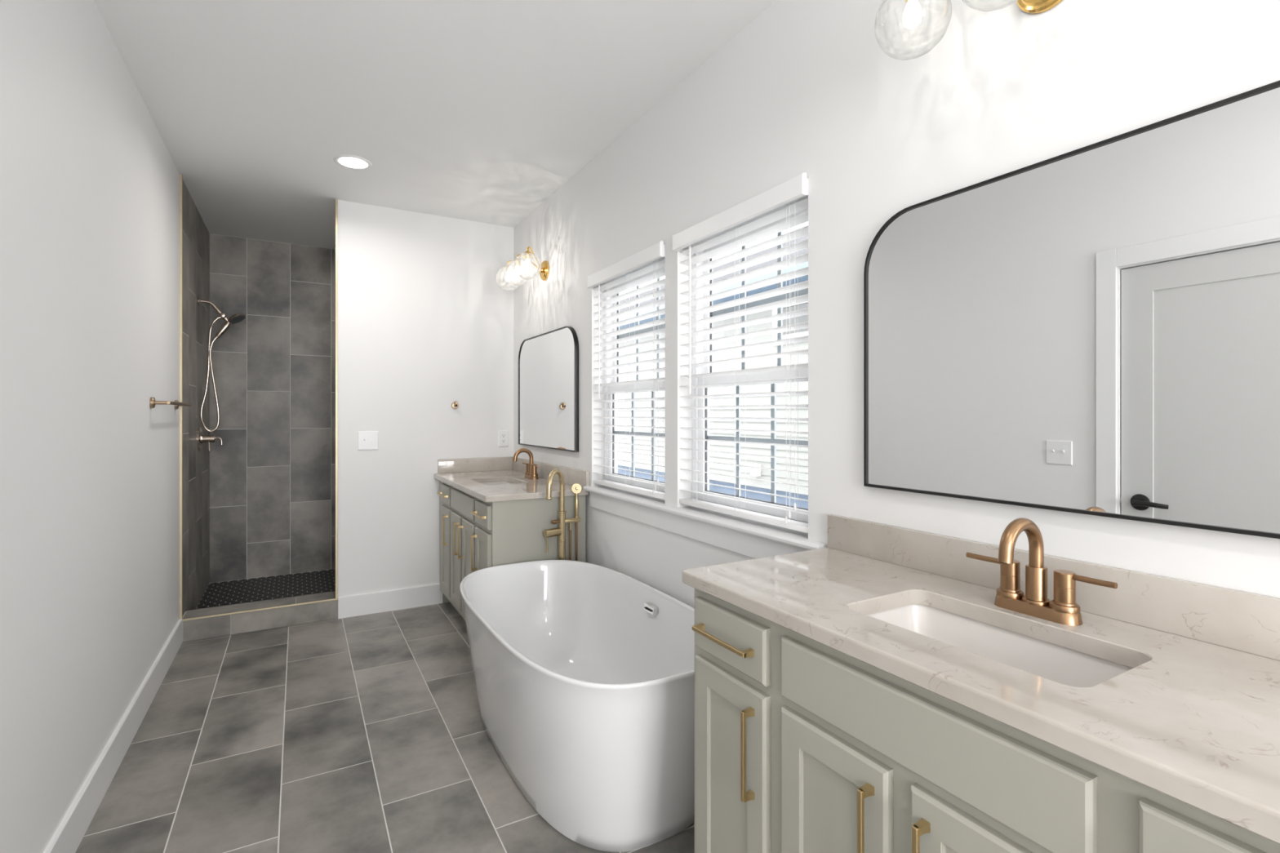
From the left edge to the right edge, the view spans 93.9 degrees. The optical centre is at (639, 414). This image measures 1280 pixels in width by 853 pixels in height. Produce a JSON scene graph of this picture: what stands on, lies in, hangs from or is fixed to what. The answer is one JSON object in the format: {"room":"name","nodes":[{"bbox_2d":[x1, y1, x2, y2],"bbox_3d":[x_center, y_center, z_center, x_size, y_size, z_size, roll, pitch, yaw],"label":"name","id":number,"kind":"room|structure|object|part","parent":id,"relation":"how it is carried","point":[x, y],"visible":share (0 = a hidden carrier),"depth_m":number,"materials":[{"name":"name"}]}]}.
{"room":"bathroom","nodes":[
{"label":"bathroom","id":0,"kind":"room"},
{"bbox_2d":[0,0,209,852],"bbox_3d":[-1.346,-0.035,1.028,0.114,2.750,8.320,0,0,-30],"label":"wall","id":1,"kind":"structure","parent":0,"point":[90,183],"depth_m":1.94,"materials":[{"name":"white paint"}]},
{"bbox_2d":[43,618,182,852],"bbox_3d":[-1.962,1.270,2.227,0.014,0.140,2.954,0,0,-30],"label":"baseboard","id":2,"kind":"structure","parent":1,"relation":"attached to","point":[72,829],"depth_m":2.17,"materials":[{"name":"white paint"}]},
{"bbox_2d":[149,397,191,408],"bbox_3d":[-2.437,-0.055,3.123,0.076,0.052,0.692,0,0,-30],"label":"towel bar","id":3,"kind":"object","parent":1,"relation":"attached to","point":[153,402],"visible":1,"depth_m":2.85,"materials":[{"name":"brown metal"}]},
{"bbox_3d":[-2.284,-0.055,2.841,0.062,0.052,0.052,0,0,-30],"label":"post","id":4,"kind":"part","parent":3,"relation":"part of","materials":[{"name":"brown metal"}]},
{"bbox_3d":[-2.602,-0.055,3.397,0.062,0.052,0.052,0,0,-30],"label":"post","id":5,"kind":"part","parent":3,"relation":"part of","materials":[{"name":"brown metal"}]},
{"bbox_2d":[179,173,182,618],"bbox_3d":[-2.700,-0.100,3.518,0.014,2.620,0.013,0,0,-30],"label":"trim","id":6,"kind":"structure","parent":1,"relation":"attached to","point":[180,175],"depth_m":3.51,"materials":[{"name":"gold metal"}]},
{"bbox_2d":[197,426,222,451],"bbox_3d":[-3.017,0.175,4.208,0.134,0.169,0.164,0,0,-30],"label":"shower valve","id":7,"kind":"object","parent":1,"relation":"attached to","point":[202,438],"visible":1,"depth_m":4.18,"materials":[{"name":"silver metal"}]},
{"bbox_3d":[-3.020,0.226,4.197,0.015,0.066,0.029,0,0,-43],"label":"volume lever","id":8,"kind":"part","parent":7,"relation":"part of","materials":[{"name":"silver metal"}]},
{"bbox_3d":[-2.978,0.189,4.227,0.050,0.056,0.014,0,0,-22],"label":"lever","id":9,"kind":"part","parent":7,"relation":"part of","materials":[{"name":"silver metal"}]},
{"bbox_2d":[198,297,245,431],"bbox_3d":[-2.946,-0.346,4.224,0.273,0.943,0.118,0,0,-30],"label":"handheld shower","id":10,"kind":"object","parent":1,"relation":"attached to","point":[237,317],"visible":1,"depth_m":4.20,"materials":[{"name":"silver metal"}]},
{"bbox_3d":[-3.010,-0.759,4.189,0.116,0.080,0.023,0,0,-30],"label":"arm","id":11,"kind":"part","parent":10,"relation":"part of","materials":[{"name":"silver metal"}]},
{"bbox_2d":[195,568,334,609],"bbox_3d":[-2.333,1.339,4.559,1.729,0.043,1.208,0,0,-30],"label":"floor","id":12,"kind":"structure","parent":0,"point":[282,586],"depth_m":4.51,"materials":[{"name":"black tile"}]},
{"bbox_2d":[209,233,334,582],"bbox_3d":[-2.629,-0.035,5.103,1.706,2.750,0.030,0,0,-30],"label":"wall","id":13,"kind":"structure","parent":0,"point":[272,474],"depth_m":4.88,"materials":[{"name":"grey tile"}]},
{"bbox_2d":[75,602,694,852],"bbox_3d":[-0.116,1.365,0.985,2.088,0.050,7.026,0,0,-30],"label":"floor","id":14,"kind":"structure","parent":0,"point":[365,733],"depth_m":2.32,"materials":[{"name":"grey tile"}]},
{"bbox_2d":[182,591,337,642],"bbox_3d":[-2.333,1.272,3.821,0.947,0.136,0.190,0,0,-30],"label":"shower curb","id":15,"kind":"object","parent":14,"relation":"on","point":[224,620],"depth_m":3.71,"materials":[{"name":"grey tile"}]},
{"bbox_2d":[436,480,585,620],"bbox_3d":[-0.885,0.895,3.786,0.575,0.889,1.337,0,0,-30],"label":"vanity cabinet","id":16,"kind":"object","parent":14,"relation":"on","point":[475,534],"visible":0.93,"depth_m":3.27,"materials":[{"name":"grey paint"}]},
{"bbox_3d":[-1.323,0.539,4.003,0.030,0.015,0.199,0,0,-30],"label":"handle","id":17,"kind":"part","parent":16,"relation":"part of","materials":[{"name":"gold metal"}]},
{"bbox_3d":[-1.277,0.760,3.922,0.030,0.198,0.015,0,0,-30],"label":"handle","id":18,"kind":"part","parent":16,"relation":"part of","materials":[{"name":"gold metal"}]},
{"bbox_3d":[-1.302,0.539,4.015,0.019,0.124,0.262,0,0,-30],"label":"drawer","id":19,"kind":"part","parent":16,"relation":"part of","materials":[{"name":"grey paint"}]},
{"bbox_3d":[-1.302,0.909,4.015,0.019,0.571,0.262,0,0,-30],"label":"door","id":20,"kind":"part","parent":16,"relation":"part of","materials":[{"name":"grey paint"}]},
{"bbox_3d":[-1.121,0.760,3.649,0.030,0.198,0.015,0,0,-30],"label":"handle","id":21,"kind":"part","parent":16,"relation":"part of","materials":[{"name":"gold metal"}]},
{"bbox_3d":[-1.149,0.909,3.747,0.019,0.571,0.259,0,0,-30],"label":"door","id":22,"kind":"part","parent":16,"relation":"part of","materials":[{"name":"grey paint"}]},
{"bbox_3d":[-1.069,0.760,3.557,0.030,0.198,0.015,0,0,-30],"label":"handle","id":23,"kind":"part","parent":16,"relation":"part of","materials":[{"name":"gold metal"}]},
{"bbox_3d":[-1.074,0.539,3.615,0.019,0.124,0.562,0,0,-30],"label":"false drawer","id":24,"kind":"part","parent":16,"relation":"part of","materials":[{"name":"grey paint"}]},
{"bbox_3d":[-0.999,0.909,3.484,0.019,0.571,0.259,0,0,-30],"label":"door","id":25,"kind":"part","parent":16,"relation":"part of","materials":[{"name":"grey paint"}]},
{"bbox_3d":[-0.913,0.760,3.285,0.030,0.198,0.015,0,0,-30],"label":"handle","id":26,"kind":"part","parent":16,"relation":"part of","materials":[{"name":"gold metal"}]},
{"bbox_3d":[-0.867,0.539,3.204,0.030,0.015,0.199,0,0,-30],"label":"handle","id":27,"kind":"part","parent":16,"relation":"part of","materials":[{"name":"gold metal"}]},
{"bbox_3d":[-0.846,0.539,3.216,0.019,0.124,0.262,0,0,-30],"label":"drawer","id":28,"kind":"part","parent":16,"relation":"part of","materials":[{"name":"grey paint"}]},
{"bbox_3d":[-0.846,0.909,3.216,0.019,0.571,0.262,0,0,-30],"label":"door","id":29,"kind":"part","parent":16,"relation":"part of","materials":[{"name":"grey paint"}]},
{"bbox_2d":[433,470,589,502],"bbox_3d":[-0.870,0.433,3.782,0.582,0.033,1.359,0,0,-30],"label":"countertop","id":30,"kind":"structure","parent":16,"relation":"on","point":[469,482],"depth_m":3.52,"materials":[{"name":"beige stone"}]},
{"bbox_2d":[480,481,515,484],"bbox_3d":[-0.891,0.527,3.763,0.300,0.152,0.480,0,0,-30],"label":"sink","id":31,"kind":"object","parent":30,"relation":"in","point":[495,482],"visible":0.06,"depth_m":3.99,"materials":[{"name":"white ceramic"}]},
{"bbox_2d":[512,448,538,479],"bbox_3d":[-0.749,0.318,3.873,0.152,0.197,0.280,0,0,-30],"label":"faucet","id":32,"kind":"object","parent":30,"relation":"on","point":[531,473],"visible":1,"depth_m":3.86,"materials":[{"name":"brown metal"}]},
{"bbox_3d":[-0.756,0.273,3.869,0.136,0.107,0.025,0,0,-30],"label":"spout","id":33,"kind":"part","parent":32,"relation":"part of","materials":[{"name":"brown metal"}]},
{"bbox_3d":[-0.733,0.359,3.942,0.050,0.075,0.050,0,0,-30],"label":"handle","id":34,"kind":"part","parent":32,"relation":"part of","materials":[{"name":"brown metal"}]},
{"bbox_3d":[-0.708,0.406,3.897,0.057,0.023,0.160,0,0,-30],"label":"deck plate","id":35,"kind":"part","parent":32,"relation":"part of","materials":[{"name":"brown metal"}]},
{"bbox_3d":[-0.682,0.359,3.852,0.050,0.075,0.050,0,0,-30],"label":"handle","id":36,"kind":"part","parent":32,"relation":"part of","materials":[{"name":"brown metal"}]},
{"bbox_2d":[543,468,582,560],"bbox_3d":[-0.437,0.814,3.197,0.115,1.052,0.268,0,0,34],"label":"tub filler","id":37,"kind":"object","parent":14,"relation":"on","point":[576,488],"visible":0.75,"depth_m":3.21,"materials":[{"name":"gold metal"}]},
{"bbox_3d":[-0.492,0.692,3.175,0.011,0.087,0.011,0,0,-30],"label":"lever","id":38,"kind":"part","parent":37,"relation":"part of","materials":[{"name":"gold metal"}]},
{"bbox_3d":[-0.446,0.408,3.151,0.031,0.240,0.189,0,0,17],"label":"spout","id":39,"kind":"part","parent":37,"relation":"part of","materials":[{"name":"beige metal"}]},
{"bbox_3d":[-0.451,0.576,3.207,0.043,0.022,0.022,0,0,-37],"label":"diverter knob","id":40,"kind":"part","parent":37,"relation":"part of","materials":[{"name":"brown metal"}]},
{"bbox_2d":[459,560,694,852],"bbox_3d":[-0.258,1.057,2.448,0.783,0.566,1.545,0,0,-30],"label":"bathtub","id":41,"kind":"object","parent":14,"relation":"on","point":[584,673],"visible":0.84,"depth_m":1.98,"materials":[{"name":"white ceramic"}]},
{"bbox_3d":[0.051,0.853,2.625,0.033,0.031,0.084,0,0,-30],"label":"overflow plate","id":42,"kind":"part","parent":41,"relation":"part of","materials":[{"name":"silver metal"}]},
{"bbox_2d":[692,588,1279,852],"bbox_3d":[0.645,0.888,1.124,0.557,0.903,1.232,0,0,-30],"label":"vanity cabinet","id":43,"kind":"object","parent":14,"relation":"on","point":[803,744],"visible":0.97,"depth_m":1.04,"materials":[{"name":"grey paint"}]},
{"bbox_3d":[0.189,0.525,1.392,0.030,0.015,0.199,0,0,-30],"label":"handle","id":44,"kind":"part","parent":43,"relation":"part of","materials":[{"name":"gold metal"}]},
{"bbox_3d":[0.210,0.525,1.404,0.019,0.124,0.262,0,0,-30],"label":"drawer","id":45,"kind":"part","parent":43,"relation":"part of","materials":[{"name":"grey paint"}]},
{"bbox_3d":[0.210,0.902,1.404,0.019,0.585,0.262,0,0,-30],"label":"door","id":46,"kind":"part","parent":43,"relation":"part of","materials":[{"name":"grey paint"}]},
{"bbox_3d":[0.235,0.747,1.311,0.030,0.198,0.015,0,0,-30],"label":"handle","id":47,"kind":"part","parent":43,"relation":"part of","materials":[{"name":"gold metal"}]},
{"bbox_3d":[0.363,0.902,1.136,0.019,0.585,0.259,0,0,-30],"label":"door","id":48,"kind":"part","parent":43,"relation":"part of","materials":[{"name":"grey paint"}]},
{"bbox_3d":[0.391,0.747,1.038,0.030,0.198,0.015,0,0,-30],"label":"handle","id":49,"kind":"part","parent":43,"relation":"part of","materials":[{"name":"gold metal"}]},
{"bbox_3d":[0.443,0.747,0.946,0.030,0.198,0.015,0,0,-30],"label":"handle","id":50,"kind":"part","parent":43,"relation":"part of","materials":[{"name":"gold metal"}]},
{"bbox_3d":[0.438,0.525,1.004,0.019,0.124,0.562,0,0,-30],"label":"false drawer","id":51,"kind":"part","parent":43,"relation":"part of","materials":[{"name":"grey paint"}]},
{"bbox_3d":[0.513,0.902,0.873,0.019,0.585,0.259,0,0,-30],"label":"door","id":52,"kind":"part","parent":43,"relation":"part of","materials":[{"name":"grey paint"}]},
{"bbox_2d":[682,547,1279,844],"bbox_3d":[0.661,0.419,1.132,0.551,0.033,1.279,0,0,-30],"label":"countertop","id":53,"kind":"structure","parent":43,"relation":"on","point":[1196,723],"depth_m":0.93,"materials":[{"name":"beige stone"}]},
{"bbox_2d":[866,604,1133,687],"bbox_3d":[0.644,0.513,1.129,0.294,0.152,0.486,0,0,-30],"label":"sink","id":54,"kind":"object","parent":53,"relation":"in","point":[1058,664],"visible":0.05,"depth_m":1.21,"materials":[{"name":"white ceramic"}]},
{"bbox_2d":[965,518,1117,626],"bbox_3d":[0.763,0.304,1.190,0.152,0.197,0.280,0,0,-30],"label":"faucet","id":55,"kind":"object","parent":53,"relation":"on","point":[1064,609],"visible":1,"depth_m":1.19,"materials":[{"name":"brown metal"}]},
{"bbox_3d":[0.752,0.313,1.296,0.012,0.013,0.085,0,0,-35],"label":"lever","id":56,"kind":"part","parent":55,"relation":"part of","materials":[{"name":"brown metal"}]},
{"bbox_3d":[0.779,0.345,1.258,0.050,0.075,0.050,0,0,-30],"label":"handle","id":57,"kind":"part","parent":55,"relation":"part of","materials":[{"name":"brown metal"}]},
{"bbox_3d":[0.756,0.259,1.186,0.136,0.107,0.025,0,0,-30],"label":"spout","id":58,"kind":"part","parent":55,"relation":"part of","materials":[{"name":"brown metal"}]},
{"bbox_3d":[0.804,0.392,1.213,0.057,0.023,0.160,0,0,-30],"label":"deck plate","id":59,"kind":"part","parent":55,"relation":"part of","materials":[{"name":"brown metal"}]},
{"bbox_3d":[0.830,0.345,1.169,0.050,0.075,0.050,0,0,-30],"label":"handle","id":60,"kind":"part","parent":55,"relation":"part of","materials":[{"name":"brown metal"}]},
{"bbox_3d":[0.849,0.313,1.127,0.012,0.013,0.085,0,0,-24],"label":"lever","id":61,"kind":"part","parent":55,"relation":"part of","materials":[{"name":"brown metal"}]},
{"bbox_3d":[0.666,0.525,0.605,0.019,0.124,0.262,0,0,-30],"label":"drawer","id":62,"kind":"part","parent":43,"relation":"part of","materials":[{"name":"grey paint"}]},
{"bbox_2d":[337,200,513,596],"bbox_3d":[-1.500,-0.035,4.275,1.190,2.750,0.120,0,0,-30],"label":"wall","id":63,"kind":"structure","parent":0,"point":[425,304],"depth_m":4.14,"materials":[{"name":"white paint"}]},
{"bbox_2d":[334,199,337,598],"bbox_3d":[-2.021,-0.102,3.978,0.016,2.616,0.134,0,0,-30],"label":"trim","id":64,"kind":"structure","parent":63,"relation":"attached to","point":[336,200],"depth_m":3.92,"materials":[{"name":"gold metal"}]},
{"bbox_2d":[357,431,378,450],"bbox_3d":[-1.823,0.177,4.012,0.127,0.126,0.017,0,0,-30],"label":"light switch","id":65,"kind":"object","parent":63,"relation":"attached to","point":[366,440],"visible":1,"depth_m":4.01,"materials":[{"name":"white plastic"}]},
{"bbox_2d":[337,583,442,618],"bbox_3d":[-1.465,1.270,4.218,1.186,0.140,0.014,0,0,-30],"label":"baseboard","id":66,"kind":"structure","parent":63,"relation":"attached to","point":[362,604],"depth_m":4.07,"materials":[{"name":"white paint"}]},
{"bbox_2d":[451,400,458,408],"bbox_3d":[-1.320,-0.066,4.282,0.049,0.056,0.046,0,0,-30],"label":"robe hook","id":67,"kind":"object","parent":63,"relation":"attached to","point":[455,405],"visible":1,"depth_m":4.28,"materials":[{"name":"brown metal"}]},
{"bbox_2d":[437,456,512,473],"bbox_3d":[-1.189,0.367,4.370,0.554,0.099,0.020,0,0,-30],"label":"backsplash","id":68,"kind":"structure","parent":63,"relation":"attached to","point":[486,464],"depth_m":4.35,"materials":[{"name":"beige stone"}]},
{"bbox_2d":[497,430,508,446],"bbox_3d":[-1.021,0.180,4.475,0.077,0.124,0.008,0,0,-30],"label":"wall outlet","id":69,"kind":"object","parent":63,"relation":"attached to","point":[503,435],"visible":1,"depth_m":4.47,"materials":[{"name":"white plastic"}]},
{"bbox_2d":[93,0,775,248],"bbox_3d":[-0.420,-1.460,1.568,2.278,0.100,8.540,0,0,-30],"label":"ceiling","id":70,"kind":"structure","parent":0,"point":[481,111],"depth_m":2.62,"materials":[{"name":"white paint"}]},
{"bbox_2d":[333,154,372,169],"bbox_3d":[-1.604,-1.407,3.345,0.198,0.007,0.198,0,0,-30],"label":"recessed light","id":71,"kind":"object","parent":70,"relation":"in","point":[351,162],"visible":1,"depth_m":3.33,"materials":[{"name":"white plastic"}]},
{"bbox_2d":[513,0,1279,608],"bbox_3d":[0.814,-0.035,1.568,0.145,2.750,7.116,0,0,-30],"label":"wall","id":72,"kind":"structure","parent":0,"point":[810,87],"depth_m":1.76,"materials":[{"name":"white paint"}]},
{"bbox_2d":[505,246,549,291],"bbox_3d":[-0.740,-0.930,3.869,0.272,0.204,0.556,0,0,-30],"label":"vanity light","id":73,"kind":"object","parent":72,"relation":"attached to","point":[544,269],"visible":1,"depth_m":3.88,"materials":[{"name":"gold metal"}]},
{"bbox_2d":[505,264,511,272],"bbox_3d":[-0.885,-0.979,4.013,0.039,0.048,0.039,0,0,-30],"label":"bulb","id":74,"kind":"object","parent":73,"relation":"attached to","point":[508,268],"depth_m":4.00,"materials":[{"name":"glass"}]},
{"bbox_3d":[-0.885,-0.925,4.013,0.042,0.069,0.042,0,0,-30],"label":"bulb","id":75,"kind":"part","parent":73,"relation":"part of","materials":[{"name":"white glass"}]},
{"bbox_2d":[514,257,520,266],"bbox_3d":[-0.787,-0.979,3.842,0.039,0.048,0.039,0,0,-30],"label":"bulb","id":76,"kind":"object","parent":73,"relation":"attached to","point":[517,261],"depth_m":3.83,"materials":[{"name":"glass"}]},
{"bbox_3d":[-0.787,-0.925,3.842,0.042,0.069,0.042,0,0,-30],"label":"bulb","id":77,"kind":"part","parent":73,"relation":"part of","materials":[{"name":"white glass"}]},
{"bbox_3d":[-0.720,-0.980,3.881,0.166,0.104,0.408,0,0,-30],"label":"arm","id":78,"kind":"part","parent":73,"relation":"part of","materials":[{"name":"gold metal"}]},
{"bbox_2d":[524,250,530,259],"bbox_3d":[-0.689,-0.979,3.671,0.039,0.048,0.039,0,0,-30],"label":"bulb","id":79,"kind":"object","parent":73,"relation":"attached to","point":[527,254],"depth_m":3.66,"materials":[{"name":"white glass"}]},
{"bbox_3d":[-0.689,-0.925,3.671,0.042,0.069,0.042,0,0,-30],"label":"bulb","id":80,"kind":"part","parent":73,"relation":"part of","materials":[{"name":"white glass"}]},
{"bbox_2d":[518,326,578,452],"bbox_3d":[-0.620,-0.154,3.907,0.025,0.745,1.028,0,0,-30],"label":"wall mirror","id":81,"kind":"object","parent":72,"relation":"attached to","point":[548,362],"visible":1,"depth_m":3.81,"materials":[{"name":"black mirror"}]},
{"bbox_2d":[511,456,589,488],"bbox_3d":[-0.621,0.367,3.913,0.020,0.099,1.336,0,0,-30],"label":"backsplash","id":82,"kind":"structure","parent":72,"relation":"attached to","point":[571,476],"depth_m":3.70,"materials":[{"name":"beige stone"}]},
{"bbox_2d":[604,266,665,493],"bbox_3d":[0.018,-0.178,3.039,0.070,1.154,0.762,0,0,-30],"label":"window","id":83,"kind":"structure","parent":72,"relation":"in","point":[613,446],"depth_m":3.26,"materials":[{"name":"white plastic"}]},
{"bbox_2d":[587,240,665,499],"bbox_3d":[-0.063,-0.192,2.993,0.086,1.148,0.770,0,0,-30],"label":"window blind","id":84,"kind":"object","parent":83,"relation":"attached to","point":[652,258],"visible":0.8,"depth_m":2.95,"materials":[{"name":"white plastic"}]},
{"bbox_3d":[-0.049,0.372,3.000,0.054,0.020,0.750,0,0,-30],"label":"rail","id":85,"kind":"part","parent":84,"relation":"part of","materials":[{"name":"white plastic"}]},
{"bbox_3d":[0.004,0.100,3.031,0.025,0.536,0.696,0,0,-30],"label":"sash","id":86,"kind":"part","parent":83,"relation":"part of","materials":[{"name":"white plastic"}]},
{"bbox_3d":[0.030,-0.430,3.046,0.025,0.584,0.696,0,0,-30],"label":"sash","id":87,"kind":"part","parent":83,"relation":"part of","materials":[{"name":"white plastic"}]},
{"bbox_2d":[614,391,665,479],"bbox_3d":[0.015,0.100,3.037,0.009,0.452,0.612,0,0,-30],"label":"grille","id":88,"kind":"object","parent":83,"relation":"attached to","point":[652,433],"depth_m":3.04,"materials":[{"name":"grey plastic"}]},
{"bbox_2d":[618,277,665,380],"bbox_3d":[0.041,-0.430,3.052,0.009,0.512,0.624,0,0,-30],"label":"grille","id":89,"kind":"object","parent":83,"relation":"attached to","point":[663,326],"depth_m":3.13,"materials":[{"name":"grey plastic"}]},
{"bbox_2d":[589,492,807,558],"bbox_3d":[0.140,0.468,2.589,0.013,0.085,1.667,0,0,-30],"label":"trim","id":90,"kind":"structure","parent":72,"relation":"attached to","point":[754,547],"depth_m":2.42,"materials":[{"name":"white paint"}]},
{"bbox_2d":[582,485,826,550],"bbox_3d":[0.164,0.412,2.603,0.117,0.026,1.735,0,0,-30],"label":"trim","id":91,"kind":"structure","parent":72,"relation":"attached to","point":[787,536],"depth_m":2.29,"materials":[{"name":"white paint"}]},
{"bbox_2d":[692,208,808,523],"bbox_3d":[0.444,-0.178,2.291,0.070,1.154,0.757,0,0,-30],"label":"window","id":92,"kind":"structure","parent":72,"relation":"in","point":[802,372],"depth_m":2.38,"materials":[{"name":"white plastic"}]},
{"bbox_2d":[672,172,808,533],"bbox_3d":[0.363,-0.192,2.245,0.086,1.148,0.765,0,0,-30],"label":"window blind","id":93,"kind":"object","parent":92,"relation":"attached to","point":[789,197],"visible":0.86,"depth_m":2.18,"materials":[{"name":"white plastic"}]},
{"bbox_3d":[0.377,0.372,2.253,0.054,0.020,0.745,0,0,-30],"label":"rail","id":94,"kind":"part","parent":93,"relation":"part of","materials":[{"name":"white plastic"}]},
{"bbox_3d":[0.431,0.100,2.284,0.025,0.536,0.691,0,0,-30],"label":"sash","id":95,"kind":"part","parent":92,"relation":"part of","materials":[{"name":"white plastic"}]},
{"bbox_3d":[0.457,-0.430,2.299,0.025,0.584,0.691,0,0,-30],"label":"sash","id":96,"kind":"part","parent":92,"relation":"part of","materials":[{"name":"white plastic"}]},
{"bbox_2d":[707,383,808,502],"bbox_3d":[0.441,0.100,2.290,0.009,0.452,0.607,0,0,-30],"label":"grille","id":97,"kind":"object","parent":92,"relation":"attached to","point":[773,439],"depth_m":2.21,"materials":[{"name":"grey plastic"}]},
{"bbox_2d":[712,231,808,369],"bbox_3d":[0.467,-0.430,2.304,0.009,0.512,0.619,0,0,-30],"label":"grille","id":98,"kind":"object","parent":92,"relation":"attached to","point":[780,310],"depth_m":2.22,"materials":[{"name":"grey plastic"}]},
{"bbox_2d":[874,0,1062,60],"bbox_3d":[0.769,-0.927,1.226,0.272,0.204,0.556,0,0,-30],"label":"vanity light","id":99,"kind":"object","parent":72,"relation":"attached to","point":[913,14],"visible":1,"depth_m":1.35,"materials":[{"name":"glass"}]},
{"bbox_3d":[0.624,-0.905,1.370,0.162,0.160,0.162,0,0,-30],"label":"glass globe","id":100,"kind":"part","parent":99,"relation":"part of"},
{"bbox_3d":[0.624,-0.922,1.371,0.042,0.069,0.042,0,0,-30],"label":"bulb","id":101,"kind":"part","parent":99,"relation":"part of","materials":[{"name":"white glass"}]},
{"bbox_2d":[827,514,1279,660],"bbox_3d":[0.892,0.353,1.264,0.020,0.099,1.275,0,0,-30],"label":"backsplash","id":102,"kind":"structure","parent":72,"relation":"attached to","point":[1247,622],"depth_m":1.17,"materials":[{"name":"beige stone"}]},
{"bbox_2d":[863,80,1279,538],"bbox_3d":[0.890,-0.171,1.262,0.025,0.747,0.998,0,0,-30],"label":"wall mirror","id":103,"kind":"object","parent":72,"relation":"attached to","point":[1094,329],"visible":1,"depth_m":1.20,"materials":[{"name":"black mirror"}]},
{"label":"outside","id":104,"kind":"structure","parent":0,"visible":0},
{"bbox_3d":[9.248,2.040,15.645,28.423,0.100,42.000,0,0,-30],"label":"ground","id":105,"kind":"structure","parent":104,"visible":0},
{"bbox_2d":[617,235,808,508],"bbox_3d":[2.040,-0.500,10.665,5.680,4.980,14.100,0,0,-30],"label":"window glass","id":106,"kind":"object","parent":105,"relation":"on","point":[754,449],"visible":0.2,"depth_m":7.17,"materials":[{"name":"grey"}]},
{"bbox_3d":[1.798,-1.010,6.122,0.015,0.300,1.050,0,0,-30],"label":"pane","id":107,"kind":"part","parent":106,"relation":"part of","materials":[{"name":"clear glass"}]}
]}

